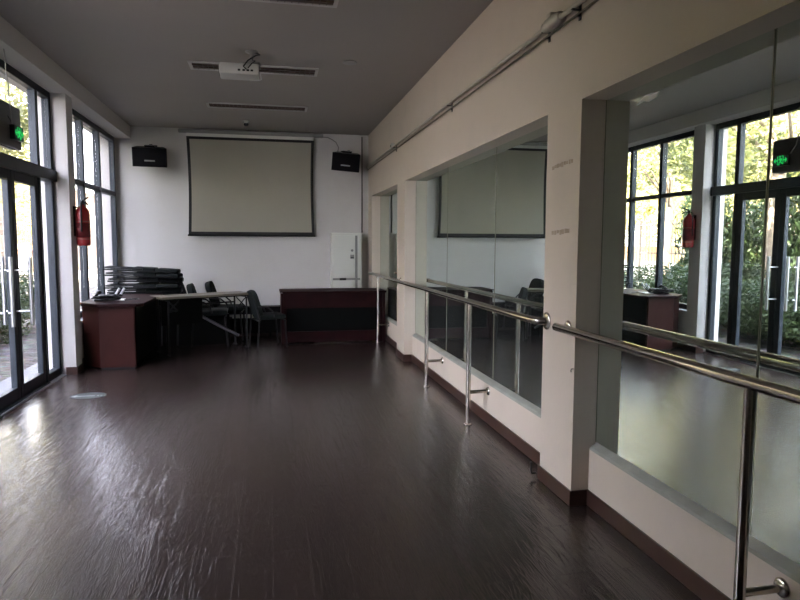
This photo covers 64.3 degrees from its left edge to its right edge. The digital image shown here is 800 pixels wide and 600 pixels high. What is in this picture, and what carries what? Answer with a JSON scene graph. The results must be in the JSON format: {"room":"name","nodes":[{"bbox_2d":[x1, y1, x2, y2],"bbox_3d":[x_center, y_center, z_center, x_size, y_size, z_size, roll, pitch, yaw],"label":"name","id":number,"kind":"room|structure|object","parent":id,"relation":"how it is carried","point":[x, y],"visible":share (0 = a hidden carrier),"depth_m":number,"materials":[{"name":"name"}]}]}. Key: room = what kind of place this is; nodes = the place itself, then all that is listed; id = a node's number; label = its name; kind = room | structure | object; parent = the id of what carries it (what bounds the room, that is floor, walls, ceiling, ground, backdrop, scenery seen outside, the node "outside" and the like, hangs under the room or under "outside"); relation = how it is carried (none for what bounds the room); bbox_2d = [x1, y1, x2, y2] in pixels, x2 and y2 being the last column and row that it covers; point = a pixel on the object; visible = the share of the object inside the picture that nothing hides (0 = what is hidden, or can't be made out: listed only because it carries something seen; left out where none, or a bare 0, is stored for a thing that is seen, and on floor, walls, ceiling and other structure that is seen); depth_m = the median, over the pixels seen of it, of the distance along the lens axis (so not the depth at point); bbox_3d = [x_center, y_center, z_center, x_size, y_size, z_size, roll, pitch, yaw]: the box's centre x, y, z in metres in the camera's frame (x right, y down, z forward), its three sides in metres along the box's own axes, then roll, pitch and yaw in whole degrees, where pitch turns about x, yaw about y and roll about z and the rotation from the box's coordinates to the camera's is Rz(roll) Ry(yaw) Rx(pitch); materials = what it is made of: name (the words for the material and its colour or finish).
{"room":"dance studio","nodes":[
{"label":"dance studio","id":0,"kind":"room"},
{"bbox_2d":[0,16,130,373],"bbox_3d":[-2.936,-0.412,3.368,0.460,3.210,12.430,-1,5,-12],"label":"wall","id":1,"kind":"structure","parent":0,"point":[66,93],"depth_m":6.66,"materials":[{"name":"paint"}]},
{"bbox_2d":[3,49,12,123],"bbox_3d":[-3.175,-1.727,5.160,0.021,0.552,0.221,-2,5,-22],"label":"hanging wire","id":2,"kind":"object","parent":1,"relation":"hanging from","point":[3,49],"visible":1,"depth_m":5.12,"materials":[{"name":"grey metal"}]},
{"bbox_2d":[0,59,61,414],"bbox_3d":[-3.339,-0.557,5.460,0.253,2.930,2.400,-1,5,-12],"label":"door","id":3,"kind":"structure","parent":1,"relation":"in","point":[13,170],"depth_m":6.08,"materials":[{"name":"grey metal"}]},
{"bbox_2d":[0,99,20,150],"bbox_3d":[-3.257,-1.439,5.076,0.090,0.366,0.970,-1,5,-12],"label":"housing","id":4,"kind":"object","parent":3,"relation":"attached to","point":[6,142],"visible":0.87,"depth_m":5.27,"materials":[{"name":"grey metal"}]},
{"bbox_2d":[7,115,23,141],"bbox_3d":[-3.256,-1.448,5.389,0.044,0.187,0.228,-1,5,-12],"label":"exit sign","id":5,"kind":"object","parent":4,"relation":"hanging from","point":[16,132],"visible":1,"depth_m":5.35,"materials":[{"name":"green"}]},
{"bbox_2d":[0,374,65,417],"bbox_3d":[-3.342,0.896,5.588,0.065,0.012,2.400,-1,5,-12],"label":"trim","id":6,"kind":"structure","parent":1,"relation":"attached to","point":[61,375],"depth_m":5.88,"materials":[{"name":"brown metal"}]},
{"bbox_2d":[66,358,83,374],"bbox_3d":[-3.782,0.631,8.168,0.112,0.085,2.880,-1,5,-12],"label":"baseboard","id":7,"kind":"structure","parent":1,"relation":"attached to","point":[69,370],"depth_m":6.77,"materials":[{"name":"brown wood"}]},
{"bbox_2d":[73,197,90,245],"bbox_3d":[-3.387,-0.846,6.812,0.156,0.529,0.186,3,6,26],"label":"fire extinguisher","id":8,"kind":"object","parent":1,"relation":"attached to","point":[81,215],"visible":1,"depth_m":6.75,"materials":[{"name":"red metal"}]},
{"bbox_2d":[72,108,118,317],"bbox_3d":[-3.923,-1.052,8.063,0.080,2.405,2.560,-1,5,-12],"label":"window","id":9,"kind":"structure","parent":1,"relation":"in","point":[80,120],"depth_m":8.37,"materials":[{"name":"grey metal"}]},
{"bbox_2d":[114,126,367,316],"bbox_3d":[-2.304,-0.988,9.947,4.370,3.210,0.250,-1,5,-12],"label":"wall","id":10,"kind":"structure","parent":0,"point":[152,203],"depth_m":9.78,"materials":[{"name":"paint"}]},
{"bbox_2d":[132,144,166,167],"bbox_3d":[-3.603,-2.104,9.218,0.469,0.372,0.455,-1,5,-12],"label":"wall speaker","id":11,"kind":"object","parent":10,"relation":"attached to","point":[150,155],"visible":1,"depth_m":9.05,"materials":[{"name":"black plastic"}]},
{"bbox_2d":[178,128,322,236],"bbox_3d":[-2.240,-1.765,9.710,2.140,1.580,0.095,-1,5,-12],"label":"projector screen","id":12,"kind":"object","parent":10,"relation":"attached to","point":[242,183],"visible":1,"depth_m":9.68,"materials":[{"name":"grey fabric"}]},
{"bbox_2d":[331,150,360,172],"bbox_3d":[-0.848,-2.142,9.778,0.431,0.386,0.470,-1,5,-12],"label":"wall speaker","id":13,"kind":"object","parent":10,"relation":"attached to","point":[348,161],"visible":1,"depth_m":9.62,"materials":[{"name":"black plastic"}]},
{"bbox_2d":[361,137,362,232],"bbox_3d":[-0.602,-1.821,10.080,0.018,1.500,0.018,1,5,11],"label":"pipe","id":14,"kind":"object","parent":10,"relation":"attached to","point":[361,137],"visible":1,"depth_m":10.07,"materials":[{"name":"grey plastic"}]},
{"bbox_2d":[0,0,492,134],"bbox_3d":[-0.937,-2.166,3.653,4.700,0.250,12.880,-1,5,-12],"label":"ceiling","id":15,"kind":"structure","parent":0,"point":[132,56],"depth_m":5.70,"materials":[{"name":"paint"}]},
{"bbox_2d":[187,61,218,70],"bbox_3d":[-1.880,-2.254,6.112,0.284,0.012,0.318,-1,5,-12],"label":"ceiling vent","id":16,"kind":"object","parent":15,"relation":"in","point":[194,65],"depth_m":6.13,"materials":[{"name":"grey metal"}]},
{"bbox_2d":[218,50,261,80],"bbox_3d":[-1.423,-2.086,5.673,0.370,0.268,0.334,-1,5,-12],"label":"projector","id":17,"kind":"object","parent":15,"relation":"hanging from","point":[249,71],"visible":1,"depth_m":5.60,"materials":[{"name":"grey plastic"}]},
{"bbox_2d":[242,120,249,125],"bbox_3d":[-2.159,-2.475,8.918,0.110,0.065,0.110,-1,5,-12],"label":"smoke detector","id":18,"kind":"object","parent":15,"relation":"attached to","point":[245,122],"visible":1,"depth_m":8.89,"materials":[{"name":"grey plastic"}]},
{"bbox_2d":[205,102,307,111],"bbox_3d":[-1.783,-2.417,7.965,1.230,0.012,0.280,-1,5,-12],"label":"ceiling vent","id":19,"kind":"object","parent":15,"relation":"in","point":[209,104],"visible":1,"depth_m":7.95,"materials":[{"name":"grey metal"}]},
{"bbox_2d":[259,65,318,76],"bbox_3d":[-1.096,-2.266,6.274,0.569,0.012,0.318,-1,5,-12],"label":"ceiling vent","id":20,"kind":"object","parent":15,"relation":"in","point":[265,69],"depth_m":6.29,"materials":[{"name":"grey metal"}]},
{"bbox_2d":[241,0,338,7],"bbox_3d":[-1.031,-2.095,4.337,1.230,0.012,0.280,-1,5,-12],"label":"recessed light","id":21,"kind":"object","parent":15,"relation":"in","point":[320,3],"visible":1,"depth_m":4.50,"materials":[{"name":"grey metal"}]},
{"bbox_2d":[343,60,356,64],"bbox_3d":[-0.474,-2.240,6.008,0.136,0.012,0.136,-1,5,-12],"label":"cover plate","id":22,"kind":"object","parent":15,"relation":"attached to","point":[346,62],"visible":1,"depth_m":5.97,"materials":[{"name":"grey"}]},
{"bbox_2d":[0,333,701,599],"bbox_3d":[-0.969,1.118,3.912,4.250,0.120,12.830,-1,5,-12],"label":"floor","id":23,"kind":"structure","parent":0,"point":[329,470],"depth_m":3.55,"materials":[{"name":"laminate"}]},
{"bbox_2d":[70,392,106,398],"bbox_3d":[-2.867,0.879,5.849,0.310,0.002,0.260,-1,5,-12],"label":"floor sticker","id":24,"kind":"object","parent":23,"relation":"on","point":[90,395],"visible":1,"depth_m":5.85,"materials":[{"name":"grey plastic"}]},
{"bbox_2d":[80,294,162,368],"bbox_3d":[-3.340,0.349,7.683,0.710,0.735,1.420,-1,5,-12],"label":"office desk","id":25,"kind":"object","parent":23,"relation":"on","point":[116,334],"visible":0.84,"depth_m":7.09,"materials":[{"name":"red wood"}]},
{"bbox_2d":[94,290,113,301],"bbox_3d":[-3.416,-0.051,7.355,0.180,0.119,0.220,-1,5,-12],"label":"desk telephone","id":26,"kind":"object","parent":25,"relation":"on","point":[99,292],"visible":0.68,"depth_m":7.27,"materials":[{"name":"black plastic"}]},
{"bbox_2d":[91,294,121,300],"bbox_3d":[-3.314,-0.024,7.200,0.314,0.090,0.227,-1,5,-12],"label":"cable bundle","id":27,"kind":"object","parent":25,"relation":"on","point":[108,297],"visible":1,"depth_m":7.13,"materials":[{"name":"black plastic"}]},
{"bbox_2d":[181,282,208,307],"bbox_3d":[-3.034,0.129,9.428,0.545,0.847,0.514,-1,5,-12],"label":"chair","id":28,"kind":"object","parent":23,"relation":"on","point":[184,289],"visible":0.04,"depth_m":9.36,"materials":[{"name":"black plastic"}]},
{"bbox_2d":[161,314,230,346],"bbox_3d":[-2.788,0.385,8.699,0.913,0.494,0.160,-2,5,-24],"label":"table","id":29,"kind":"object","parent":23,"relation":"on","point":[205,333],"visible":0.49,"depth_m":8.75,"materials":[{"name":"black"}]},
{"bbox_2d":[150,291,249,356],"bbox_3d":[-2.570,0.292,8.329,1.240,0.742,0.440,-4,7,-41],"label":"table","id":30,"kind":"object","parent":23,"relation":"on","point":[176,309],"visible":0.98,"depth_m":8.25,"materials":[{"name":"beige laminate"}]},
{"bbox_2d":[203,315,238,335],"bbox_3d":[-2.474,0.302,8.486,0.659,0.364,0.064,1,5,4],"label":"tube","id":31,"kind":"object","parent":30,"relation":"attached to","point":[204,317],"visible":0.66,"depth_m":8.47,"materials":[{"name":"grey metal"}]},
{"bbox_2d":[186,283,228,347],"bbox_3d":[-2.639,0.190,8.755,0.546,0.847,0.514,-1,5,-14],"label":"chair","id":32,"kind":"object","parent":23,"relation":"on","point":[190,287],"visible":0.41,"depth_m":8.57,"materials":[{"name":"black plastic"}]},
{"bbox_2d":[205,281,245,340],"bbox_3d":[-2.550,0.142,9.307,0.545,0.847,0.514,-1,5,-9],"label":"chair","id":33,"kind":"object","parent":23,"relation":"on","point":[209,286],"visible":0.59,"depth_m":9.12,"materials":[{"name":"black plastic"}]},
{"bbox_2d":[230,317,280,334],"bbox_3d":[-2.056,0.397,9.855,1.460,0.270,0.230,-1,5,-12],"label":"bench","id":34,"kind":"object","parent":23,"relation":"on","point":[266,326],"visible":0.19,"depth_m":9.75,"materials":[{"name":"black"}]},
{"bbox_2d":[232,314,253,317],"bbox_3d":[-1.980,0.234,9.848,1.190,0.054,0.205,-1,5,-12],"label":"table","id":35,"kind":"object","parent":34,"relation":"on","point":[237,316],"visible":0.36,"depth_m":9.66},
{"bbox_2d":[247,290,287,349],"bbox_3d":[-1.812,0.243,8.611,0.469,0.774,0.442,-2,6,-28],"label":"chair","id":36,"kind":"object","parent":23,"relation":"on","point":[255,307],"visible":1,"depth_m":8.47,"materials":[{"name":"black fabric"}]},
{"bbox_2d":[279,288,386,343],"bbox_3d":[-0.990,0.217,9.267,1.495,0.738,0.657,-1,5,-12],"label":"executive desk","id":37,"kind":"object","parent":23,"relation":"on","point":[312,314],"visible":0.91,"depth_m":9.02,"materials":[{"name":"red wood"}]},
{"bbox_2d":[330,233,361,287],"bbox_3d":[-0.853,-0.266,10.018,0.470,1.570,0.293,-1,5,-12],"label":"air conditioner","id":38,"kind":"object","parent":23,"relation":"on","point":[345,248],"visible":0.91,"depth_m":9.87,"materials":[{"name":"white plastic"}]},
{"bbox_2d":[369,272,550,424],"bbox_3d":[0.233,0.311,6.692,0.201,1.012,6.192,-1,5,-12],"label":"ballet barre","id":39,"kind":"object","parent":23,"relation":"on","point":[545,320],"visible":1,"depth_m":4.95,"materials":[{"name":"silver metal"}]},
{"bbox_2d":[552,320,799,599],"bbox_3d":[1.278,0.765,1.653,0.201,0.996,3.776,-1,5,-12],"label":"ballet barre","id":40,"kind":"object","parent":23,"relation":"on","point":[751,385],"visible":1,"depth_m":2.08,"materials":[{"name":"silver metal"}]},
{"bbox_3d":[-3.581,0.292,8.799,0.710,0.652,0.575,-1,5,-12],"label":"base cabinet","id":41,"kind":"object","parent":23,"relation":"on","visible":0},
{"bbox_2d":[112,292,181,294],"bbox_3d":[-3.531,-0.072,8.782,0.956,0.066,0.482,-1,5,-12],"label":"folding chair","id":42,"kind":"object","parent":41,"relation":"on","point":[181,292],"visible":0.12,"depth_m":8.65,"materials":[{"name":"black metal"}]},
{"bbox_2d":[107,287,182,293],"bbox_3d":[-3.502,-0.138,8.787,0.955,0.066,0.474,-1,5,-12],"label":"folding chair","id":43,"kind":"object","parent":42,"relation":"on","point":[180,289],"visible":0.85,"depth_m":8.64,"materials":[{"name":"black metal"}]},
{"bbox_2d":[104,282,181,288],"bbox_3d":[-3.517,-0.201,8.762,0.954,0.066,0.466,-1,5,-12],"label":"folding chair","id":44,"kind":"object","parent":43,"relation":"on","point":[157,285],"visible":0.98,"depth_m":8.61,"materials":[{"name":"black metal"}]},
{"bbox_2d":[107,277,183,282],"bbox_3d":[-3.493,-0.279,8.775,0.957,0.077,0.489,-1,5,-12],"label":"folding chair","id":45,"kind":"object","parent":44,"relation":"on","point":[113,279],"visible":0.91,"depth_m":8.65,"materials":[{"name":"black metal"}]},
{"bbox_2d":[104,271,182,278],"bbox_3d":[-3.506,-0.344,8.755,0.949,0.089,0.461,-1,5,-8],"label":"folding chair","id":46,"kind":"object","parent":45,"relation":"on","point":[120,274],"visible":0.93,"depth_m":8.59,"materials":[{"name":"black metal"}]},
{"bbox_2d":[103,266,180,273],"bbox_3d":[-3.525,-0.413,8.738,0.950,0.112,0.466,-1,5,-12],"label":"folding chair","id":47,"kind":"object","parent":46,"relation":"on","point":[113,268],"visible":0.99,"depth_m":8.60,"materials":[{"name":"black metal"}]},
{"bbox_2d":[368,0,799,599],"bbox_3d":[0.935,-0.517,4.161,0.375,3.110,12.430,-1,5,-12],"label":"wall","id":48,"kind":"structure","parent":0,"point":[565,83],"depth_m":3.44,"materials":[{"name":"paint"}]},
{"bbox_2d":[380,189,396,320],"bbox_3d":[-0.098,-0.627,8.935,0.015,1.793,1.976,-1,5,-12],"label":"wall mirror","id":49,"kind":"object","parent":48,"relation":"attached to","point":[388,202],"visible":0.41,"depth_m":9.18,"materials":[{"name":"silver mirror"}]},
{"bbox_2d":[385,315,396,325],"bbox_3d":[-0.119,0.287,9.011,0.047,0.040,1.978,-1,5,-12],"label":"trim","id":50,"kind":"structure","parent":48,"relation":"attached to","point":[388,318],"depth_m":9.00,"materials":[{"name":"white paint"}]},
{"bbox_2d":[415,168,447,350],"bbox_3d":[0.329,-0.445,6.877,0.015,1.793,1.356,-1,5,-12],"label":"wall mirror","id":51,"kind":"object","parent":48,"relation":"attached to","point":[431,190],"visible":1,"depth_m":6.76,"materials":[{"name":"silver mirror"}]},
{"bbox_2d":[446,147,496,378],"bbox_3d":[0.602,-0.328,5.560,0.015,1.793,1.336,-1,5,-12],"label":"wall mirror","id":52,"kind":"object","parent":48,"relation":"attached to","point":[471,220],"visible":0.96,"depth_m":5.42,"materials":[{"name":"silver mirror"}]},
{"bbox_2d":[413,333,540,417],"bbox_3d":[0.565,0.579,5.714,0.047,0.040,3.898,-1,5,-12],"label":"trim","id":53,"kind":"structure","parent":48,"relation":"attached to","point":[526,404],"depth_m":4.99,"materials":[{"name":"white paint"}]},
{"bbox_2d":[366,0,598,169],"bbox_3d":[0.719,-1.558,4.060,0.072,0.120,12.300,-1,5,-12],"label":"pipe","id":54,"kind":"object","parent":48,"relation":"attached to","point":[553,20],"visible":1,"depth_m":3.94,"materials":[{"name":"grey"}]},
{"bbox_2d":[493,125,547,407],"bbox_3d":[0.859,-0.218,4.321,0.015,1.793,1.196,-1,5,-12],"label":"wall mirror","id":55,"kind":"object","parent":48,"relation":"attached to","point":[521,165],"visible":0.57,"depth_m":4.40,"materials":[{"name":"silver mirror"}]},
{"bbox_2d":[530,461,535,473],"bbox_3d":[0.800,1.010,3.828,0.038,0.077,0.014,-1,5,-12],"label":"pipe stub","id":56,"kind":"object","parent":48,"relation":"attached to","point":[530,461],"visible":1,"depth_m":3.82,"materials":[{"name":"grey metal"}]},
{"bbox_2d":[385,334,730,599],"bbox_3d":[0.788,0.991,4.265,0.112,0.085,12.430,-1,5,-12],"label":"baseboard","id":57,"kind":"structure","parent":48,"relation":"attached to","point":[688,577],"depth_m":3.34,"materials":[{"name":"brown wood"}]},
{"bbox_2d":[552,229,568,234],"bbox_3d":[0.881,-0.375,3.498,0.002,0.032,0.214,-1,5,-12],"label":"residue","id":58,"kind":"object","parent":48,"relation":"attached to","point":[562,231],"visible":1,"depth_m":3.48,"materials":[{"name":"beige"}]},
{"bbox_2d":[552,159,572,169],"bbox_3d":[0.883,-0.737,3.463,0.002,0.032,0.247,-1,5,-12],"label":"residue","id":59,"kind":"object","parent":48,"relation":"attached to","point":[571,160],"visible":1,"depth_m":3.46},
{"bbox_2d":[595,29,775,526],"bbox_3d":[1.175,-0.083,2.799,0.015,1.793,1.116,-1,5,-12],"label":"wall mirror","id":60,"kind":"object","parent":48,"relation":"attached to","point":[685,186],"visible":0.89,"depth_m":2.65,"materials":[{"name":"silver mirror"}]},
{"bbox_2d":[637,91,658,104],"bbox_3d":[1.132,-0.922,2.908,0.002,0.033,0.175,-1,5,-12],"label":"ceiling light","id":61,"kind":"object","parent":60,"relation":"attached to","point":[647,98],"visible":1,"depth_m":2.90,"materials":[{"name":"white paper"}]},
{"bbox_2d":[589,442,799,583],"bbox_3d":[1.435,0.951,1.520,0.047,0.040,3.898,-1,5,-12],"label":"trim","id":62,"kind":"structure","parent":48,"relation":"attached to","point":[780,562],"depth_m":2.56,"materials":[{"name":"white paint"}]},
{"bbox_2d":[749,19,799,564],"bbox_3d":[1.421,0.022,1.610,0.015,1.793,1.314,-1,5,-12],"label":"wall mirror","id":63,"kind":"object","parent":48,"relation":"attached to","point":[775,492],"visible":1,"depth_m":2.17,"materials":[{"name":"silver mirror"}]},
{"label":"outside","id":64,"kind":"structure","parent":0,"visible":0},
{"bbox_2d":[0,363,37,393],"bbox_3d":[-5.932,0.070,16.203,0.480,0.100,46.000,-1,5,-12],"label":"ground","id":65,"kind":"structure","parent":64,"point":[5,385],"depth_m":6.92,"materials":[{"name":"white concrete"}]},
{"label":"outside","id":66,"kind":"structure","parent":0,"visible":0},
{"bbox_2d":[0,280,97,381],"bbox_3d":[-10.452,-0.694,25.449,4.620,0.150,66.000,-1,5,-12],"label":"ground","id":67,"kind":"structure","parent":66,"point":[29,342],"depth_m":9.04,"materials":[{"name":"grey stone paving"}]},
{"bbox_2d":[0,279,22,345],"bbox_3d":[-6.458,0.153,9.014,1.827,1.266,1.592,2,5,18],"label":"bush","id":68,"kind":"object","parent":67,"relation":"on","point":[4,327],"visible":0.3,"depth_m":9.30,"materials":[{"name":"green plant"}]},
{"bbox_2d":[0,78,28,156],"bbox_3d":[-7.022,-2.307,8.079,4.050,6.640,4.487,3,6,32],"label":"leafy tree","id":69,"kind":"object","parent":67,"relation":"on","point":[15,101],"visible":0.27,"depth_m":8.42,"materials":[{"name":"green plant"}]},
{"bbox_2d":[0,81,29,161],"bbox_3d":[-8.460,-2.809,11.433,4.256,7.038,4.300,-2,5,-20],"label":"leafy tree","id":70,"kind":"object","parent":67,"relation":"on","point":[26,151],"visible":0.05,"depth_m":12.33,"materials":[{"name":"green plant"}]},
{"bbox_2d":[0,216,33,294],"bbox_3d":[-10.950,-1.228,18.364,0.200,2.250,2.530,-1,5,-12],"label":"fence panel","id":71,"kind":"object","parent":67,"relation":"on","point":[1,217],"visible":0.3,"depth_m":18.41,"materials":[{"name":"grey metal"}]},
{"bbox_2d":[0,268,35,335],"bbox_3d":[-6.689,0.056,9.909,1.712,1.308,1.644,0,5,0],"label":"bush","id":72,"kind":"object","parent":67,"relation":"on","point":[22,282],"visible":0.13,"depth_m":10.16,"materials":[{"name":"green plant"}]},
{"bbox_2d":[5,268,35,322],"bbox_3d":[-6.691,-0.019,11.005,1.592,1.181,1.836,-2,6,-24],"label":"bush","id":73,"kind":"object","parent":67,"relation":"on","point":[25,280],"visible":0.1,"depth_m":11.13,"materials":[{"name":"green plant"}]},
{"bbox_2d":[78,248,80,282],"bbox_3d":[-11.961,-1.660,23.241,0.200,2.250,2.530,-1,5,-12],"label":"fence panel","id":74,"kind":"object","parent":67,"relation":"on","point":[78,248],"visible":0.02,"depth_m":23.91,"materials":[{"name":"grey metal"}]},
{"bbox_2d":[88,226,96,280],"bbox_3d":[-12.467,-1.876,25.680,0.200,2.250,2.530,-1,5,-12],"label":"window","id":75,"kind":"structure","parent":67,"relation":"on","point":[92,272],"depth_m":25.73,"materials":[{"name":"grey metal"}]},
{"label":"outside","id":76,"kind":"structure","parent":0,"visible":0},
{"bbox_3d":[-44.134,-2.664,46.994,52.600,0.150,130.000,-1,5,-12],"label":"ground","id":77,"kind":"structure","parent":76,"visible":0},
{"bbox_2d":[0,103,29,207],"bbox_3d":[-14.534,-3.532,20.451,4.013,6.868,5.432,3,6,31],"label":"leafy tree","id":78,"kind":"object","parent":77,"relation":"on","point":[26,190],"visible":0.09,"depth_m":21.35,"materials":[{"name":"green plant"}]},
{"bbox_2d":[0,139,31,255],"bbox_3d":[-15.223,-3.378,23.621,4.554,5.947,4.958,-2,5,-20],"label":"leafy tree","id":79,"kind":"object","parent":77,"relation":"on","point":[16,187],"visible":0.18,"depth_m":23.71,"materials":[{"name":"green plant"}]},
{"bbox_2d":[18,244,30,273],"bbox_3d":[-16.229,-0.936,19.104,0.150,1.500,28.000,-1,5,-12],"label":"barrier","id":80,"kind":"object","parent":77,"relation":"on","point":[19,256],"visible":0.2,"depth_m":31.68,"materials":[{"name":"white"}]},
{"bbox_2d":[1,140,75,247],"bbox_3d":[-16.290,-4.280,26.243,6.139,7.364,5.640,0,5,-5],"label":"leafy tree","id":81,"kind":"object","parent":77,"relation":"on","point":[26,196],"visible":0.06,"depth_m":25.19,"materials":[{"name":"green plant"}]},
{"bbox_2d":[17,184,96,269],"bbox_3d":[-22.564,-4.669,41.038,5.300,5.150,14.800,-1,5,-12],"label":"building","id":82,"kind":"structure","parent":77,"relation":"on","point":[89,193],"depth_m":42.18,"materials":[{"name":"white"}]},
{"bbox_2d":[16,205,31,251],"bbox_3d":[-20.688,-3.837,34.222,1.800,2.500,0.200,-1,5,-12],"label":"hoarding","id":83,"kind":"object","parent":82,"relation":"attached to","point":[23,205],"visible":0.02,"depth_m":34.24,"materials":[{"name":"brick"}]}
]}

